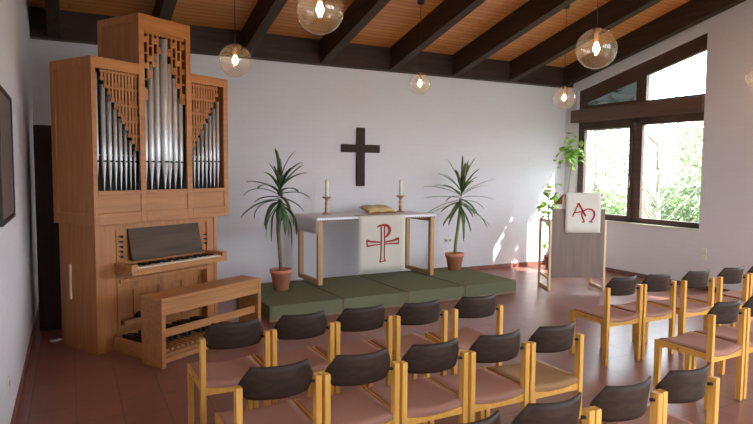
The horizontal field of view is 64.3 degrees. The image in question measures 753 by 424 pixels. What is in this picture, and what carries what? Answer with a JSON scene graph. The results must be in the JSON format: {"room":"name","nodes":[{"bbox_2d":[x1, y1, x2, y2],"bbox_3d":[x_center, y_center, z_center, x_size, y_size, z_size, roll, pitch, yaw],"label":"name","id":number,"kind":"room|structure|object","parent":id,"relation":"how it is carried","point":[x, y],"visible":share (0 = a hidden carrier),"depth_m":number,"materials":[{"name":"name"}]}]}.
{"room":"house of worship","nodes":[
{"label":"house of worship","id":0,"kind":"room"},
{"bbox_2d":[0,0,38,423],"bbox_3d":[-1.877,-1.551,2.382,0.300,6.740,11.540,-2,4,-27],"label":"wall","id":1,"kind":"structure","parent":0,"point":[19,299],"depth_m":5.14,"materials":[{"name":"white paint"}]},
{"bbox_2d":[0,85,15,226],"bbox_3d":[-2.570,-0.386,4.155,0.022,0.900,0.970,-2,4,-27],"label":"framed picture","id":2,"kind":"object","parent":1,"relation":"attached to","point":[7,180],"visible":1,"depth_m":4.16},
{"bbox_2d":[6,376,9,390],"bbox_3d":[-2.418,1.124,3.932,0.015,0.080,0.080,-2,4,-27],"label":"wall socket","id":3,"kind":"object","parent":1,"relation":"attached to","point":[8,378],"visible":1,"depth_m":3.90,"materials":[{"name":"beige plastic"}]},
{"bbox_2d":[10,302,38,423],"bbox_3d":[-1.826,1.560,2.795,0.014,0.075,11.226,-2,4,-27],"label":"baseboard","id":4,"kind":"structure","parent":1,"relation":"attached to","point":[14,415],"depth_m":5.11,"materials":[{"name":"red tile"}]},
{"bbox_2d":[30,39,566,282],"bbox_3d":[-0.404,-0.653,9.870,9.690,3.941,0.300,-2,4,-27],"label":"wall","id":5,"kind":"structure","parent":0,"point":[514,133],"depth_m":9.86,"materials":[{"name":"white paint"}]},
{"bbox_2d":[29,7,572,87],"bbox_3d":[-0.285,-2.488,9.538,9.090,0.390,0.160,-2,4,-27],"label":"ceiling beam","id":6,"kind":"structure","parent":5,"relation":"attached to","point":[75,27],"depth_m":9.04,"materials":[{"name":"brown wood"}]},
{"bbox_2d":[341,127,379,185],"bbox_3d":[-0.259,-0.895,9.732,0.686,0.945,0.045,-2,4,-27],"label":"wall cross","id":7,"kind":"object","parent":5,"relation":"attached to","point":[360,148],"visible":1,"depth_m":9.71,"materials":[{"name":"brown wood"}]},
{"bbox_2d":[300,261,544,280],"bbox_3d":[-0.345,1.086,9.849,9.090,0.075,0.014,-2,4,-27],"label":"baseboard","id":8,"kind":"structure","parent":5,"relation":"attached to","point":[494,266],"depth_m":11.24,"materials":[{"name":"red tile"}]},
{"bbox_2d":[444,238,451,242],"bbox_3d":[1.275,0.500,10.637,0.161,0.080,0.015,-2,4,-27],"label":"wall socket","id":9,"kind":"object","parent":5,"relation":"attached to","point":[445,239],"visible":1,"depth_m":10.62,"materials":[{"name":"beige plastic"}]},
{"bbox_2d":[28,0,689,66],"bbox_3d":[2.243,-3.642,4.527,9.690,2.916,11.868,-2,4,-27],"label":"ceiling","id":10,"kind":"structure","parent":0,"point":[397,18],"depth_m":8.72,"materials":[{"name":"brown wood"}]},
{"bbox_2d":[45,0,60,37],"bbox_3d":[-1.522,-3.321,2.514,0.140,2.979,11.080,-2,4,-27],"label":"ceiling beam","id":11,"kind":"structure","parent":10,"relation":"attached to","point":[52,7],"depth_m":7.06,"materials":[{"name":"brown wood"}]},
{"bbox_2d":[152,0,176,20],"bbox_3d":[-0.436,-3.351,3.069,0.140,2.979,11.080,-2,4,-27],"label":"ceiling beam","id":12,"kind":"structure","parent":10,"relation":"attached to","point":[163,9],"depth_m":7.19,"materials":[{"name":"brown wood"}]},
{"bbox_2d":[219,0,251,76],"bbox_3d":[-1.425,-2.199,6.013,0.326,1.665,0.326,-2,4,-27],"label":"pendant lamp","id":13,"kind":"object","parent":10,"relation":"hanging from","point":[234,45],"visible":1,"depth_m":6.04,"materials":[{"name":"clear glass"}]},
{"bbox_2d":[241,0,287,55],"bbox_3d":[0.650,-3.381,3.624,0.140,2.979,11.080,-2,4,-27],"label":"ceiling beam","id":14,"kind":"structure","parent":10,"relation":"attached to","point":[264,13],"depth_m":7.89,"materials":[{"name":"brown wood"}]},
{"bbox_2d":[296,0,343,34],"bbox_3d":[-0.381,-2.317,4.051,0.330,2.190,0.330,-2,4,-27],"label":"pendant lamp","id":15,"kind":"object","parent":10,"relation":"hanging from","point":[319,9],"visible":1,"depth_m":4.10,"materials":[{"name":"clear glass"}]},
{"bbox_2d":[320,0,390,63],"bbox_3d":[1.736,-3.411,4.178,0.140,2.979,11.080,-2,4,-27],"label":"ceiling beam","id":16,"kind":"structure","parent":10,"relation":"attached to","point":[359,13],"depth_m":8.28,"materials":[{"name":"brown wood"}]},
{"bbox_2d":[409,0,430,94],"bbox_3d":[0.606,-2.272,8.277,0.300,1.285,0.300,-2,4,-27],"label":"pendant lamp","id":17,"kind":"object","parent":10,"relation":"hanging from","point":[419,2],"visible":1,"depth_m":8.27,"materials":[{"name":"clear glass"}]},
{"bbox_2d":[390,0,485,69],"bbox_3d":[2.813,-3.441,4.729,0.140,2.979,11.080,-2,4,-27],"label":"ceiling beam","id":18,"kind":"structure","parent":10,"relation":"attached to","point":[448,13],"depth_m":8.64,"materials":[{"name":"brown wood"}]},
{"bbox_2d":[452,0,575,75],"bbox_3d":[3.900,-3.471,5.284,0.140,2.979,11.080,-2,4,-27],"label":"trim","id":19,"kind":"structure","parent":10,"relation":"attached to","point":[532,13],"depth_m":9.02,"materials":[{"name":"brown wood"}]},
{"bbox_2d":[554,5,575,108],"bbox_3d":[2.792,-2.290,8.856,0.330,1.523,0.330,-2,4,-27],"label":"pendant lamp","id":20,"kind":"object","parent":10,"relation":"hanging from","point":[564,87],"visible":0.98,"depth_m":8.87,"materials":[{"name":"clear glass"}]},
{"bbox_2d":[509,0,661,81],"bbox_3d":[5.003,-3.502,5.848,0.140,2.979,11.080,-2,4,-27],"label":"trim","id":21,"kind":"structure","parent":10,"relation":"attached to","point":[612,13],"depth_m":9.41,"materials":[{"name":"brown wood"}]},
{"bbox_2d":[575,0,617,68],"bbox_3d":[1.842,-2.353,4.929,0.330,2.314,0.330,-2,4,-27],"label":"pendant lamp","id":22,"kind":"object","parent":10,"relation":"hanging from","point":[596,48],"visible":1,"depth_m":4.98,"materials":[{"name":"clear glass"}]},
{"bbox_2d":[15,264,752,423],"bbox_3d":[2.210,1.585,4.875,9.690,0.200,11.840,-2,4,-27],"label":"floor","id":23,"kind":"structure","parent":0,"point":[63,384],"depth_m":5.51,"materials":[{"name":"red tile"}]},
{"bbox_2d":[33,125,61,330],"bbox_3d":[-3.534,0.168,6.861,0.620,2.270,0.418,-2,4,-27],"label":"door","id":24,"kind":"structure","parent":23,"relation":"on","point":[47,231],"depth_m":6.59,"materials":[{"name":"brown wood"}]},
{"bbox_2d":[50,338,61,341],"bbox_3d":[-3.353,1.340,6.261,0.060,0.015,0.100,3,5,34],"label":"paper slip","id":25,"kind":"object","parent":23,"relation":"on","point":[57,339],"visible":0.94,"depth_m":6.26,"materials":[{"name":"white paper"}]},
{"bbox_2d":[49,12,228,354],"bbox_3d":[-2.410,-0.331,6.438,0.870,3.340,1.712,3,5,32],"label":"pipe organ","id":26,"kind":"object","parent":23,"relation":"on","point":[140,172],"visible":0.91,"depth_m":6.04,"materials":[{"name":"brown wood"}]},
{"bbox_2d":[114,314,232,357],"bbox_3d":[-2.020,1.269,6.200,0.680,0.185,1.090,3,5,32],"label":"pedalboard","id":27,"kind":"object","parent":23,"relation":"on","point":[129,343],"visible":0.43,"depth_m":5.91,"materials":[{"name":"brown wood"}]},
{"bbox_2d":[140,275,260,369],"bbox_3d":[-1.704,1.056,5.979,0.302,0.645,1.298,3,5,32],"label":"bench","id":28,"kind":"object","parent":23,"relation":"on","point":[155,307],"visible":0.85,"depth_m":5.66,"materials":[{"name":"brown wood"}]},
{"bbox_2d":[187,318,269,423],"bbox_3d":[-1.010,1.101,4.080,0.455,0.828,0.526,-2,4,-27],"label":"wooden chair","id":29,"kind":"object","parent":23,"relation":"on","point":[211,378],"visible":0.91,"depth_m":3.89,"materials":[{"name":"brown wood"}]},
{"bbox_2d":[215,359,321,423],"bbox_3d":[-0.590,1.162,3.238,0.455,0.828,0.526,-2,4,-27],"label":"wooden chair","id":30,"kind":"object","parent":23,"relation":"on","point":[283,381],"visible":1,"depth_m":3.08,"materials":[{"name":"brown wood"}]},
{"bbox_2d":[236,280,341,321],"bbox_3d":[-1.198,1.153,7.946,0.954,0.190,1.464,-2,4,-29],"label":"stage platform","id":31,"kind":"object","parent":23,"relation":"on","point":[300,298],"visible":0.78,"depth_m":7.46,"materials":[{"name":"green carpet"}]},
{"bbox_2d":[241,149,309,290],"bbox_3d":[-1.374,0.104,7.958,0.895,1.897,0.924,-2,4,-27],"label":"potted palm","id":32,"kind":"object","parent":31,"relation":"on","point":[280,275],"visible":1,"depth_m":7.96,"materials":[{"name":"plant"}]},
{"bbox_2d":[269,267,291,290],"bbox_3d":[-1.287,0.907,8.077,0.308,0.280,0.306,-2,4,-27],"label":"pot","id":33,"kind":"object","parent":32,"relation":"attached to","point":[280,276],"depth_m":7.98,"materials":[{"name":"ceramic"}]},
{"bbox_2d":[252,310,333,408],"bbox_3d":[-0.600,1.088,4.306,0.455,0.828,0.526,-2,4,-28],"label":"wooden chair","id":34,"kind":"object","parent":23,"relation":"on","point":[303,326],"visible":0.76,"depth_m":4.15,"materials":[{"name":"brown wood"}]},
{"bbox_2d":[294,348,399,423],"bbox_3d":[-0.175,1.151,3.444,0.455,0.828,0.526,-2,4,-28],"label":"wooden chair","id":35,"kind":"object","parent":23,"relation":"on","point":[356,406],"visible":0.91,"depth_m":3.30,"materials":[{"name":"brown wood"}]},
{"bbox_2d":[311,304,392,397],"bbox_3d":[-0.187,1.077,4.517,0.455,0.828,0.526,-2,4,-27],"label":"wooden chair","id":36,"kind":"object","parent":23,"relation":"on","point":[369,318],"visible":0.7,"depth_m":4.33,"materials":[{"name":"brown wood"}]},
{"bbox_2d":[301,275,406,311],"bbox_3d":[-0.361,1.127,8.405,0.948,0.190,1.464,-2,4,-29],"label":"stage platform","id":37,"kind":"object","parent":23,"relation":"on","point":[355,291],"visible":0.73,"depth_m":7.98,"materials":[{"name":"green carpet"}]},
{"bbox_2d":[298,216,434,285],"bbox_3d":[-0.146,0.509,9.155,1.965,0.945,0.800,-2,4,-29],"label":"altar table","id":38,"kind":"object","parent":37,"relation":"on","point":[318,280],"visible":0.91,"depth_m":9.02,"materials":[{"name":"brown wood"}]},
{"bbox_2d":[296,211,435,233],"bbox_3d":[-0.144,0.145,9.127,1.997,0.227,0.815,-2,4,-29],"label":"altar cloth","id":39,"kind":"object","parent":38,"relation":"on","point":[305,222],"visible":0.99,"depth_m":8.76,"materials":[{"name":"white fabric"}]},
{"bbox_2d":[322,180,330,214],"bbox_3d":[-0.746,-0.226,8.966,0.144,0.525,0.144,-2,4,-27],"label":"candlestick","id":40,"kind":"object","parent":39,"relation":"on","point":[326,197],"visible":1,"depth_m":8.94,"materials":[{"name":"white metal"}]},
{"bbox_2d":[325,180,328,196],"bbox_3d":[-0.745,-0.354,8.957,0.060,0.242,0.059,-2,4,-27],"label":"candle","id":41,"kind":"object","parent":40,"relation":"on","point":[326,181],"depth_m":8.93,"materials":[{"name":"wax"}]},
{"bbox_2d":[359,204,395,213],"bbox_3d":[0.019,-0.047,9.317,0.482,0.121,0.338,-2,5,-29],"label":"cushion","id":42,"kind":"object","parent":39,"relation":"on","point":[371,209],"visible":1,"depth_m":9.24,"materials":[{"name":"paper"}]},
{"bbox_2d":[353,214,404,273],"bbox_3d":[0.040,0.459,8.879,0.780,0.834,0.210,-2,4,-29],"label":"banner","id":43,"kind":"object","parent":39,"relation":"on","point":[381,236],"visible":1,"depth_m":8.79,"materials":[{"name":"beige fabric"}]},
{"bbox_2d":[396,180,404,211],"bbox_3d":[0.386,-0.260,9.584,0.144,0.525,0.144,-2,4,-27],"label":"candlestick","id":44,"kind":"object","parent":39,"relation":"on","point":[400,196],"visible":0.98,"depth_m":9.56,"materials":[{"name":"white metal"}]},
{"bbox_2d":[399,180,402,194],"bbox_3d":[0.387,-0.388,9.575,0.060,0.242,0.059,-2,4,-27],"label":"candle","id":45,"kind":"object","parent":44,"relation":"on","point":[400,181],"depth_m":9.55,"materials":[{"name":"wax"}]},
{"bbox_2d":[367,299,447,387],"bbox_3d":[0.242,1.067,4.708,0.455,0.828,0.526,-2,4,-28],"label":"wooden chair","id":46,"kind":"object","parent":23,"relation":"on","point":[421,313],"visible":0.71,"depth_m":4.49,"materials":[{"name":"brown wood"}]},
{"bbox_2d":[358,271,463,302],"bbox_3d":[0.474,1.102,8.863,0.948,0.190,1.464,-2,4,-29],"label":"stage platform","id":47,"kind":"object","parent":23,"relation":"on","point":[418,287],"visible":0.72,"depth_m":8.44,"materials":[{"name":"green carpet"}]},
{"bbox_2d":[364,338,468,423],"bbox_3d":[0.238,1.140,3.647,0.455,0.828,0.526,-2,4,-28],"label":"wooden chair","id":48,"kind":"object","parent":23,"relation":"on","point":[422,400],"visible":0.91,"depth_m":3.49,"materials":[{"name":"brown wood"}]},
{"bbox_2d":[424,294,502,377],"bbox_3d":[0.718,1.055,4.934,0.455,0.828,0.526,-1,4,-24],"label":"wooden chair","id":49,"kind":"object","parent":23,"relation":"on","point":[482,306],"visible":0.67,"depth_m":4.71,"materials":[{"name":"brown wood"}]},
{"bbox_2d":[411,267,515,296],"bbox_3d":[1.311,1.077,9.322,0.954,0.190,1.464,-2,4,-29],"label":"stage platform","id":50,"kind":"object","parent":23,"relation":"on","point":[475,283],"visible":0.7,"depth_m":8.87,"materials":[{"name":"green carpet"}]},
{"bbox_2d":[422,155,492,270],"bbox_3d":[1.303,0.003,9.774,1.073,1.890,1.096,4,5,39],"label":"potted palm","id":51,"kind":"object","parent":50,"relation":"on","point":[454,259],"visible":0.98,"depth_m":9.73,"materials":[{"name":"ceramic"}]},
{"bbox_2d":[445,252,464,270],"bbox_3d":[1.277,0.808,9.802,0.322,0.280,0.320,-2,4,-27],"label":"pot","id":52,"kind":"object","parent":51,"relation":"attached to","point":[454,260],"depth_m":9.70,"materials":[{"name":"ceramic"}]},
{"bbox_2d":[427,329,529,423],"bbox_3d":[0.652,1.129,3.847,0.455,0.828,0.526,-2,4,-28],"label":"wooden chair","id":53,"kind":"object","parent":23,"relation":"on","point":[487,389],"visible":0.91,"depth_m":3.69,"materials":[{"name":"brown wood"}]},
{"bbox_2d":[461,410,500,423],"bbox_3d":[0.267,1.213,2.586,0.455,0.828,0.526,-2,4,-28],"label":"wooden chair","id":54,"kind":"object","parent":23,"relation":"on","point":[494,418],"visible":1,"depth_m":2.38,"materials":[{"name":"brown wood"}]},
{"bbox_2d":[483,321,583,418],"bbox_3d":[1.062,1.118,4.057,0.455,0.828,0.526,-2,4,-28],"label":"wooden chair","id":55,"kind":"object","parent":23,"relation":"on","point":[545,380],"visible":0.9,"depth_m":3.90,"materials":[{"name":"brown wood"}]},
{"bbox_2d":[511,392,594,423],"bbox_3d":[0.673,1.202,2.799,0.455,0.828,0.526,-2,4,-28],"label":"wooden chair","id":56,"kind":"object","parent":23,"relation":"on","point":[567,411],"visible":1,"depth_m":2.54,"materials":[{"name":"brown wood"}]},
{"bbox_2d":[537,132,588,269],"bbox_3d":[3.404,-0.182,10.925,1.045,2.514,0.642,-2,4,-27],"label":"climbing plant","id":57,"kind":"object","parent":23,"relation":"on","point":[571,155],"visible":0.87,"depth_m":10.90,"materials":[{"name":"green plant"}]},
{"bbox_2d":[538,194,606,290],"bbox_3d":[3.046,0.445,9.345,0.867,1.474,0.581,0,4,-1],"label":"lectern","id":58,"kind":"object","parent":23,"relation":"on","point":[570,255],"visible":0.88,"depth_m":9.08,"materials":[{"name":"brown wood"}]},
{"bbox_2d":[565,193,600,232],"bbox_3d":[3.107,0.001,9.158,0.535,0.602,0.313,0,4,-1],"label":"cloth","id":59,"kind":"object","parent":58,"relation":"hanging from","point":[582,210],"visible":1,"depth_m":9.01,"materials":[{"name":"white fabric"}]},
{"bbox_2d":[569,276,642,365],"bbox_3d":[2.240,1.004,5.833,0.455,0.828,0.526,-1,4,-25],"label":"wooden chair","id":60,"kind":"object","parent":23,"relation":"on","point":[607,316],"visible":0.99,"depth_m":5.68,"materials":[{"name":"brown wood"}]},
{"bbox_2d":[578,376,662,423],"bbox_3d":[1.082,1.190,3.013,0.455,0.828,0.526,-2,4,-28],"label":"wooden chair","id":61,"kind":"object","parent":23,"relation":"on","point":[627,402],"visible":0.94,"depth_m":2.75,"materials":[{"name":"brown wood"}]},
{"bbox_2d":[609,272,676,359],"bbox_3d":[2.660,0.994,6.031,0.455,0.828,0.526,-2,4,-27],"label":"wooden chair","id":62,"kind":"object","parent":23,"relation":"on","point":[652,282],"visible":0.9,"depth_m":5.85,"materials":[{"name":"brown wood"}]},
{"bbox_2d":[601,362,719,423],"bbox_3d":[1.488,1.178,3.237,0.455,0.828,0.526,-2,4,-28],"label":"wooden chair","id":63,"kind":"object","parent":23,"relation":"on","point":[678,386],"visible":0.7,"depth_m":2.99,"materials":[{"name":"brown wood"}]},
{"bbox_2d":[645,269,714,353],"bbox_3d":[3.157,0.983,6.242,0.455,0.828,0.526,-1,4,-26],"label":"wooden chair","id":64,"kind":"object","parent":23,"relation":"on","point":[685,308],"visible":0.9,"depth_m":6.02,"materials":[{"name":"brown wood"}]},
{"bbox_2d":[653,298,746,409],"bbox_3d":[2.611,1.077,4.819,0.455,0.828,0.526,-2,5,-30],"label":"wooden chair","id":65,"kind":"object","parent":23,"relation":"on","point":[709,348],"visible":0.98,"depth_m":4.72,"materials":[{"name":"brown wood"}]},
{"bbox_2d":[678,266,748,334],"bbox_3d":[3.649,0.971,6.471,0.455,0.828,0.526,-1,4,-25],"label":"wooden chair","id":66,"kind":"object","parent":23,"relation":"on","point":[727,275],"visible":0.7,"depth_m":6.28,"materials":[{"name":"brown wood"}]},
{"bbox_2d":[690,296,752,398],"bbox_3d":[3.031,1.064,5.057,0.455,0.828,0.526,-2,4,-28],"label":"wooden chair","id":67,"kind":"object","parent":23,"relation":"on","point":[727,333],"visible":0.61,"depth_m":4.92,"materials":[{"name":"brown wood"}]},
{"bbox_2d":[714,266,752,326],"bbox_3d":[4.104,0.958,6.714,0.455,0.828,0.526,-2,4,-26],"label":"wooden chair","id":68,"kind":"object","parent":23,"relation":"on","point":[735,294],"visible":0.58,"depth_m":6.60,"materials":[{"name":"brown wood"}]},
{"bbox_2d":[564,0,752,292],"bbox_3d":[6.414,-1.792,6.785,0.300,6.740,11.840,-2,4,-27],"label":"wall","id":69,"kind":"structure","parent":0,"point":[726,196],"depth_m":9.05,"materials":[{"name":"white paint"}]},
{"bbox_2d":[570,96,704,122],"bbox_3d":[4.458,-1.751,10.408,0.210,0.240,2.710,-2,4,-27],"label":"trim","id":70,"kind":"structure","parent":69,"relation":"attached to","point":[695,104],"depth_m":10.13,"materials":[{"name":"brown wood"}]},
{"bbox_2d":[577,112,703,231],"bbox_3d":[4.504,-0.705,10.429,0.220,1.850,2.610,-2,4,-27],"label":"window","id":71,"kind":"structure","parent":69,"relation":"in","point":[636,125],"depth_m":10.40,"materials":[{"name":"brown wood"}]},
{"bbox_2d":[588,127,629,130],"bbox_3d":[4.299,-1.533,10.973,0.050,0.045,1.030,-2,4,-27],"label":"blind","id":72,"kind":"object","parent":71,"relation":"attached to","point":[623,127],"depth_m":10.95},
{"bbox_2d":[580,33,707,109],"bbox_3d":[4.523,-2.351,10.330,0.095,0.968,2.590,-2,4,-27],"label":"window","id":73,"kind":"structure","parent":69,"relation":"in","point":[631,86],"depth_m":10.32,"materials":[{"name":"brown wood"}]},
{"bbox_2d":[563,0,745,86],"bbox_3d":[6.152,-3.534,6.434,0.140,2.979,11.080,-2,4,-27],"label":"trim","id":74,"kind":"structure","parent":69,"relation":"attached to","point":[691,13],"depth_m":9.75,"materials":[{"name":"brown wood"}]},
{"bbox_2d":[605,267,729,291],"bbox_3d":[6.254,1.337,6.923,0.014,0.075,11.226,-2,4,-27],"label":"baseboard","id":75,"kind":"structure","parent":69,"relation":"attached to","point":[607,269],"depth_m":10.34,"materials":[{"name":"red tile"}]},
{"bbox_2d":[701,248,706,260],"bbox_3d":[5.052,0.655,9.238,0.015,0.185,0.080,-2,4,-27],"label":"light switch","id":76,"kind":"object","parent":69,"relation":"attached to","point":[704,251],"visible":1,"depth_m":9.23,"materials":[{"name":"beige plastic"}]},
{"label":"outside","id":77,"kind":"structure","parent":0,"visible":0},
{"bbox_2d":[586,184,700,222],"bbox_3d":[10.855,0.014,33.723,130.000,0.100,130.000,-2,4,-27],"label":"lawn","id":78,"kind":"structure","parent":77,"point":[615,187],"depth_m":58.29,"materials":[{"name":"green plant"}]},
{"bbox_2d":[586,187,626,214],"bbox_3d":[6.976,0.073,18.902,2.428,1.770,2.456,-2,4,-27],"label":"shrub","id":79,"kind":"object","parent":78,"relation":"on","point":[615,208],"visible":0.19,"depth_m":18.40,"materials":[{"name":"green plant"}]},
{"bbox_2d":[586,124,664,190],"bbox_3d":[12.863,-3.694,35.021,7.238,7.155,7.275,-2,4,-27],"label":"tree","id":80,"kind":"object","parent":78,"relation":"on","point":[596,138],"visible":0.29,"depth_m":34.14,"materials":[{"name":"green plant"}]},
{"bbox_2d":[605,77,701,219],"bbox_3d":[6.871,-0.970,14.350,2.502,4.473,2.446,-2,4,-27],"label":"tree","id":81,"kind":"object","parent":78,"relation":"on","point":[658,174],"visible":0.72,"depth_m":14.39,"materials":[{"name":"green plant"}]},
{"bbox_2d":[649,168,700,222],"bbox_3d":[8.646,-0.075,16.470,2.098,2.423,2.021,-2,4,-27],"label":"shrub","id":82,"kind":"object","parent":78,"relation":"on","point":[690,212],"visible":0.39,"depth_m":16.37,"materials":[{"name":"green plant"}]},
{"bbox_2d":[665,87,703,189],"bbox_3d":[14.534,-2.432,24.191,5.301,6.152,5.277,-2,4,-27],"label":"tree","id":83,"kind":"object","parent":78,"relation":"on","point":[695,163],"visible":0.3,"depth_m":24.81,"materials":[{"name":"green plant"}]},
{"bbox_2d":[678,123,702,170],"bbox_3d":[20.226,-3.027,32.733,6.853,6.251,6.926,-2,4,-27],"label":"tree","id":84,"kind":"object","parent":78,"relation":"on","point":[683,149],"visible":0.02,"depth_m":33.75,"materials":[{"name":"green plant"}]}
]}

